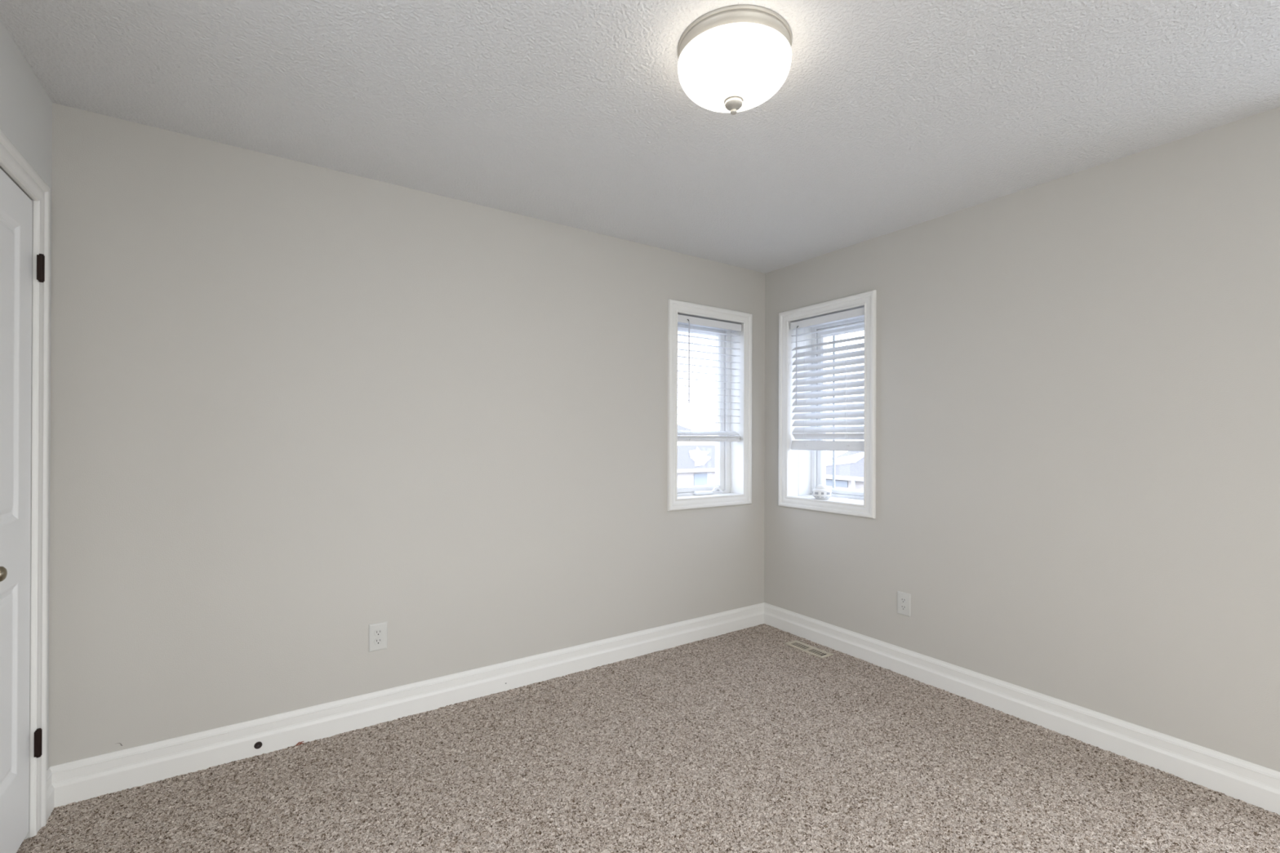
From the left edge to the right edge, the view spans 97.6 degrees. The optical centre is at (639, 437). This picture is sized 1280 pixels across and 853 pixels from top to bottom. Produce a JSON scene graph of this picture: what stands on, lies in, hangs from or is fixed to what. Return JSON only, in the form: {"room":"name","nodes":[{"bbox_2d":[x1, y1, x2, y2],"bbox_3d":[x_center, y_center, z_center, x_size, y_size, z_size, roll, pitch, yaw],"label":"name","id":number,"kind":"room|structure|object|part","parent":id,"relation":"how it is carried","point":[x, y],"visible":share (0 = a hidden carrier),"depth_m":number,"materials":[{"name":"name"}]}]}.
{"room":"empty bedroom","nodes":[
{"label":"empty bedroom","id":0,"kind":"room"},
{"bbox_2d":[0,19,52,839],"bbox_3d":[-0.844,0.060,0.047,0.140,2.540,4.480,0,0,-34],"label":"wall","id":1,"kind":"structure","parent":0,"point":[25,107],"depth_m":1.77,"materials":[{"name":"white paint"}]},
{"bbox_2d":[0,168,44,852],"bbox_3d":[-1.809,0.252,1.606,0.092,2.012,0.475,0,0,-34],"label":"door","id":2,"kind":"structure","parent":1,"relation":"in","point":[15,206],"depth_m":1.69,"materials":[{"name":"white paint"}]},
{"bbox_3d":[-1.688,0.358,1.454,0.060,0.052,0.052,0,0,-34],"label":"knob","id":3,"kind":"part","parent":2,"relation":"part of","materials":[{"name":"silver metal"}]},
{"bbox_2d":[0,128,50,837],"bbox_3d":[-1.672,0.229,1.408,0.023,2.126,1.094,0,0,-34],"label":"trim","id":4,"kind":"structure","parent":1,"relation":"attached to","point":[11,160],"depth_m":1.82,"materials":[{"name":"white paint"}]},
{"bbox_2d":[46,767,53,820],"bbox_3d":[-2.011,1.216,1.901,0.018,0.151,0.102,0,0,-34],"label":"baseboard","id":5,"kind":"structure","parent":1,"relation":"attached to","point":[50,796],"depth_m":1.91,"materials":[{"name":"white paint"}]},
{"bbox_2d":[48,102,764,766],"bbox_3d":[-0.574,0.067,3.063,3.991,2.540,0.210,0,0,-34],"label":"wall","id":6,"kind":"structure","parent":0,"point":[297,408],"depth_m":2.42,"materials":[{"name":"grey paint"}]},
{"bbox_2d":[253,742,262,749],"bbox_3d":[-1.539,1.243,2.258,0.028,0.028,0.006,0,0,-34],"label":"door stop","id":7,"kind":"object","parent":6,"relation":"attached to","point":[257,745],"visible":1,"depth_m":2.26,"materials":[{"name":"black rubber"}]},
{"bbox_2d":[368,621,386,652],"bbox_3d":[-1.179,0.899,2.521,0.076,0.122,0.009,0,0,-34],"label":"electrical outlet","id":8,"kind":"object","parent":6,"relation":"attached to","point":[378,631],"visible":1,"depth_m":2.52,"materials":[{"name":"grey plastic"}]},
{"bbox_2d":[373,637,382,644],"bbox_3d":[-1.177,0.919,2.519,0.034,0.028,0.003,0,0,-34],"label":"receptacle","id":9,"kind":"object","parent":8,"relation":"attached to","point":[377,641],"depth_m":2.52,"materials":[{"name":"white"}]},
{"bbox_2d":[373,629,382,635],"bbox_3d":[-1.177,0.880,2.519,0.034,0.028,0.003,0,0,-34],"label":"receptacle","id":10,"kind":"object","parent":8,"relation":"attached to","point":[376,632],"depth_m":2.52,"materials":[{"name":"white"}]},
{"bbox_2d":[48,602,764,808],"bbox_3d":[-0.585,1.223,2.918,3.521,0.151,0.018,0,0,-34],"label":"baseboard","id":11,"kind":"structure","parent":6,"relation":"attached to","point":[85,779],"depth_m":2.45,"materials":[{"name":"white paint"}]},
{"bbox_2d":[666,298,752,511],"bbox_3d":[0.406,-0.196,3.721,0.709,1.301,0.241,0,0,-34],"label":"window","id":12,"kind":"structure","parent":6,"relation":"in","point":[733,460],"depth_m":3.80,"materials":[{"name":"white paint"}]},
{"bbox_3d":[0.374,-0.188,3.768,0.484,1.106,0.041,0,0,-34],"label":"sash","id":13,"kind":"part","parent":12,"relation":"part of","materials":[{"name":"white plastic"}]},
{"bbox_3d":[0.366,-0.196,3.780,0.571,1.163,0.098,0,0,-34],"label":"frame","id":14,"kind":"part","parent":12,"relation":"part of","materials":[{"name":"white plastic"}]},
{"bbox_2d":[677,314,741,441],"bbox_3d":[0.445,-0.367,3.665,0.557,0.795,0.076,0,0,-34],"label":"window blind","id":15,"kind":"object","parent":12,"relation":"attached to","point":[682,319],"visible":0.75,"depth_m":3.65,"materials":[{"name":"white"}]},
{"bbox_3d":[0.314,-0.357,3.588,0.017,0.736,0.056,0,0,-34],"label":"ladder cord","id":16,"kind":"part","parent":15,"relation":"part of","materials":[{"name":"white plastic"}]},
{"bbox_3d":[0.438,0.021,3.673,0.549,0.018,0.052,0,0,-34],"label":"rail","id":17,"kind":"part","parent":15,"relation":"part of","materials":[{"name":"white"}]},
{"bbox_3d":[0.579,-0.355,3.768,0.017,0.736,0.056,0,0,-34],"label":"ladder cord","id":18,"kind":"part","parent":15,"relation":"part of","materials":[{"name":"white plastic"}]},
{"bbox_3d":[0.528,0.356,3.801,0.091,0.045,0.026,0,0,-34],"label":"crank handle","id":19,"kind":"part","parent":12,"relation":"part of","materials":[{"name":"white plastic"}]},
{"bbox_2d":[0,0,1279,273],"bbox_3d":[0.666,-1.212,1.197,4.041,0.120,4.690,0,0,-34],"label":"ceiling","id":20,"kind":"structure","parent":0,"point":[886,117],"depth_m":1.89,"materials":[{"name":"white"}]},
{"bbox_2d":[677,4,792,115],"bbox_3d":[0.278,-1.054,1.658,0.334,0.197,0.334,0,0,-34],"label":"ceiling light","id":21,"kind":"object","parent":20,"relation":"attached to","point":[733,59],"visible":1,"depth_m":1.56,"materials":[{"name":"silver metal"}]},
{"bbox_2d":[16,623,1279,852],"bbox_3d":[0.331,1.291,0.953,4.232,0.015,4.320,0,0,-34],"label":"floor","id":22,"kind":"structure","parent":0,"point":[745,740],"depth_m":2.07,"materials":[{"name":"carpet"}]},
{"bbox_2d":[785,640,832,658],"bbox_3d":[1.026,1.296,3.413,0.100,0.016,0.279,0,0,-34],"label":"floor vent","id":23,"kind":"object","parent":22,"relation":"in","point":[820,653],"visible":1,"depth_m":3.41,"materials":[{"name":"beige metal"}]},
{"bbox_2d":[764,106,1279,771],"bbox_3d":[2.261,0.076,2.151,0.320,2.540,4.480,0,0,-34],"label":"wall","id":24,"kind":"structure","parent":0,"point":[1077,374],"depth_m":2.40,"materials":[{"name":"grey paint"}]},
{"bbox_2d":[777,289,876,518],"bbox_3d":[1.279,-0.188,3.592,0.351,1.309,0.716,0,0,-34],"label":"window","id":25,"kind":"structure","parent":24,"relation":"in","point":[800,472],"depth_m":3.74,"materials":[{"name":"white paint"}]},
{"bbox_2d":[812,483,831,499],"bbox_3d":[1.171,0.348,3.606,0.124,0.099,0.124,0,0,-34],"label":"ornament","id":26,"kind":"object","parent":25,"relation":"on","point":[821,491],"visible":1,"depth_m":3.56,"materials":[{"name":"white ceramic"}]},
{"bbox_3d":[1.171,0.315,3.606,0.074,0.034,0.074,0,0,-34],"label":"dome lid","id":27,"kind":"part","parent":26,"relation":"part of","materials":[{"name":"white ceramic"}]},
{"bbox_2d":[790,306,864,451],"bbox_3d":[1.179,-0.338,3.523,0.076,0.848,0.562,0,0,-34],"label":"window blind","id":28,"kind":"object","parent":25,"relation":"attached to","point":[857,432],"visible":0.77,"depth_m":3.51,"materials":[{"name":"white"}]},
{"bbox_3d":[1.097,-0.351,3.661,0.056,0.742,0.017,0,0,-34],"label":"ladder cord","id":29,"kind":"part","parent":28,"relation":"part of","materials":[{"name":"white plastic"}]},
{"bbox_3d":[1.178,0.054,3.522,0.032,0.064,0.559,0,0,-34],"label":"rail","id":30,"kind":"part","parent":28,"relation":"part of","materials":[{"name":"white"}]},
{"bbox_3d":[1.271,-0.350,3.405,0.056,0.742,0.017,0,0,-34],"label":"ladder cord","id":31,"kind":"part","parent":28,"relation":"part of","materials":[{"name":"white plastic"}]},
{"bbox_2d":[832,335,835,488],"bbox_3d":[1.380,-0.172,3.660,0.007,1.035,0.282,0,0,-34],"label":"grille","id":32,"kind":"object","parent":25,"relation":"attached to","point":[833,337],"depth_m":3.76,"materials":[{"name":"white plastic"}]},
{"bbox_3d":[1.386,-0.187,3.664,0.094,1.171,0.578,0,0,-34],"label":"frame","id":33,"kind":"part","parent":25,"relation":"part of","materials":[{"name":"white plastic"}]},
{"bbox_3d":[1.375,-0.180,3.657,0.041,1.112,0.497,0,0,-34],"label":"sash","id":34,"kind":"part","parent":25,"relation":"part of","materials":[{"name":"white plastic"}]},
{"bbox_2d":[897,591,911,617],"bbox_3d":[1.441,0.912,3.061,0.009,0.122,0.076,0,0,-34],"label":"electrical outlet","id":35,"kind":"object","parent":24,"relation":"attached to","point":[904,599],"visible":1,"depth_m":3.06,"materials":[{"name":"grey plastic"}]},
{"bbox_2d":[900,604,906,610],"bbox_3d":[1.439,0.931,3.060,0.003,0.028,0.034,0,0,-34],"label":"receptacle","id":36,"kind":"object","parent":35,"relation":"attached to","point":[903,607],"depth_m":3.06,"materials":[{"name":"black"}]},
{"bbox_2d":[900,597,906,603],"bbox_3d":[1.439,0.892,3.060,0.003,0.028,0.034,0,0,-34],"label":"receptacle","id":37,"kind":"object","parent":35,"relation":"attached to","point":[903,600],"depth_m":3.06,"materials":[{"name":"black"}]},
{"bbox_2d":[764,602,1279,815],"bbox_3d":[2.066,1.231,2.129,0.018,0.151,4.300,0,0,-34],"label":"baseboard","id":38,"kind":"structure","parent":24,"relation":"attached to","point":[1257,785],"depth_m":2.44,"materials":[{"name":"white paint"}]},
{"label":"outside","id":39,"kind":"structure","parent":0,"visible":0},
{"bbox_2d":[826,457,832,462],"bbox_3d":[19.795,5.938,65.070,180.000,0.280,200.000,0,0,-34],"label":"street","id":40,"kind":"structure","parent":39,"point":[828,459],"depth_m":157.88,"materials":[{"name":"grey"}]},
{"bbox_2d":[677,444,715,486],"bbox_3d":[3.151,3.234,52.216,14.000,4.920,9.400,0,0,-34],"label":"house","id":41,"kind":"structure","parent":40,"relation":"on","point":[695,463],"depth_m":49.70,"materials":[{"name":"beige"}]},
{"bbox_2d":[677,424,715,445],"bbox_3d":[2.582,2.024,69.105,16.800,7.400,10.800,0,0,-34],"label":"house","id":42,"kind":"structure","parent":40,"relation":"on","point":[679,427],"depth_m":67.35,"materials":[{"name":"beige"}]},
{"bbox_2d":[825,451,863,490],"bbox_3d":[19.086,2.951,38.734,9.550,5.550,12.000,0,0,-34],"label":"house","id":43,"kind":"structure","parent":40,"relation":"on","point":[849,465],"depth_m":39.00,"materials":[{"name":"beige"}]},
{"bbox_3d":[14.284,4.296,37.522,0.150,2.820,0.180,0,0,-34],"label":"porch post","id":44,"kind":"part","parent":43,"relation":"part of","materials":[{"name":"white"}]}
]}

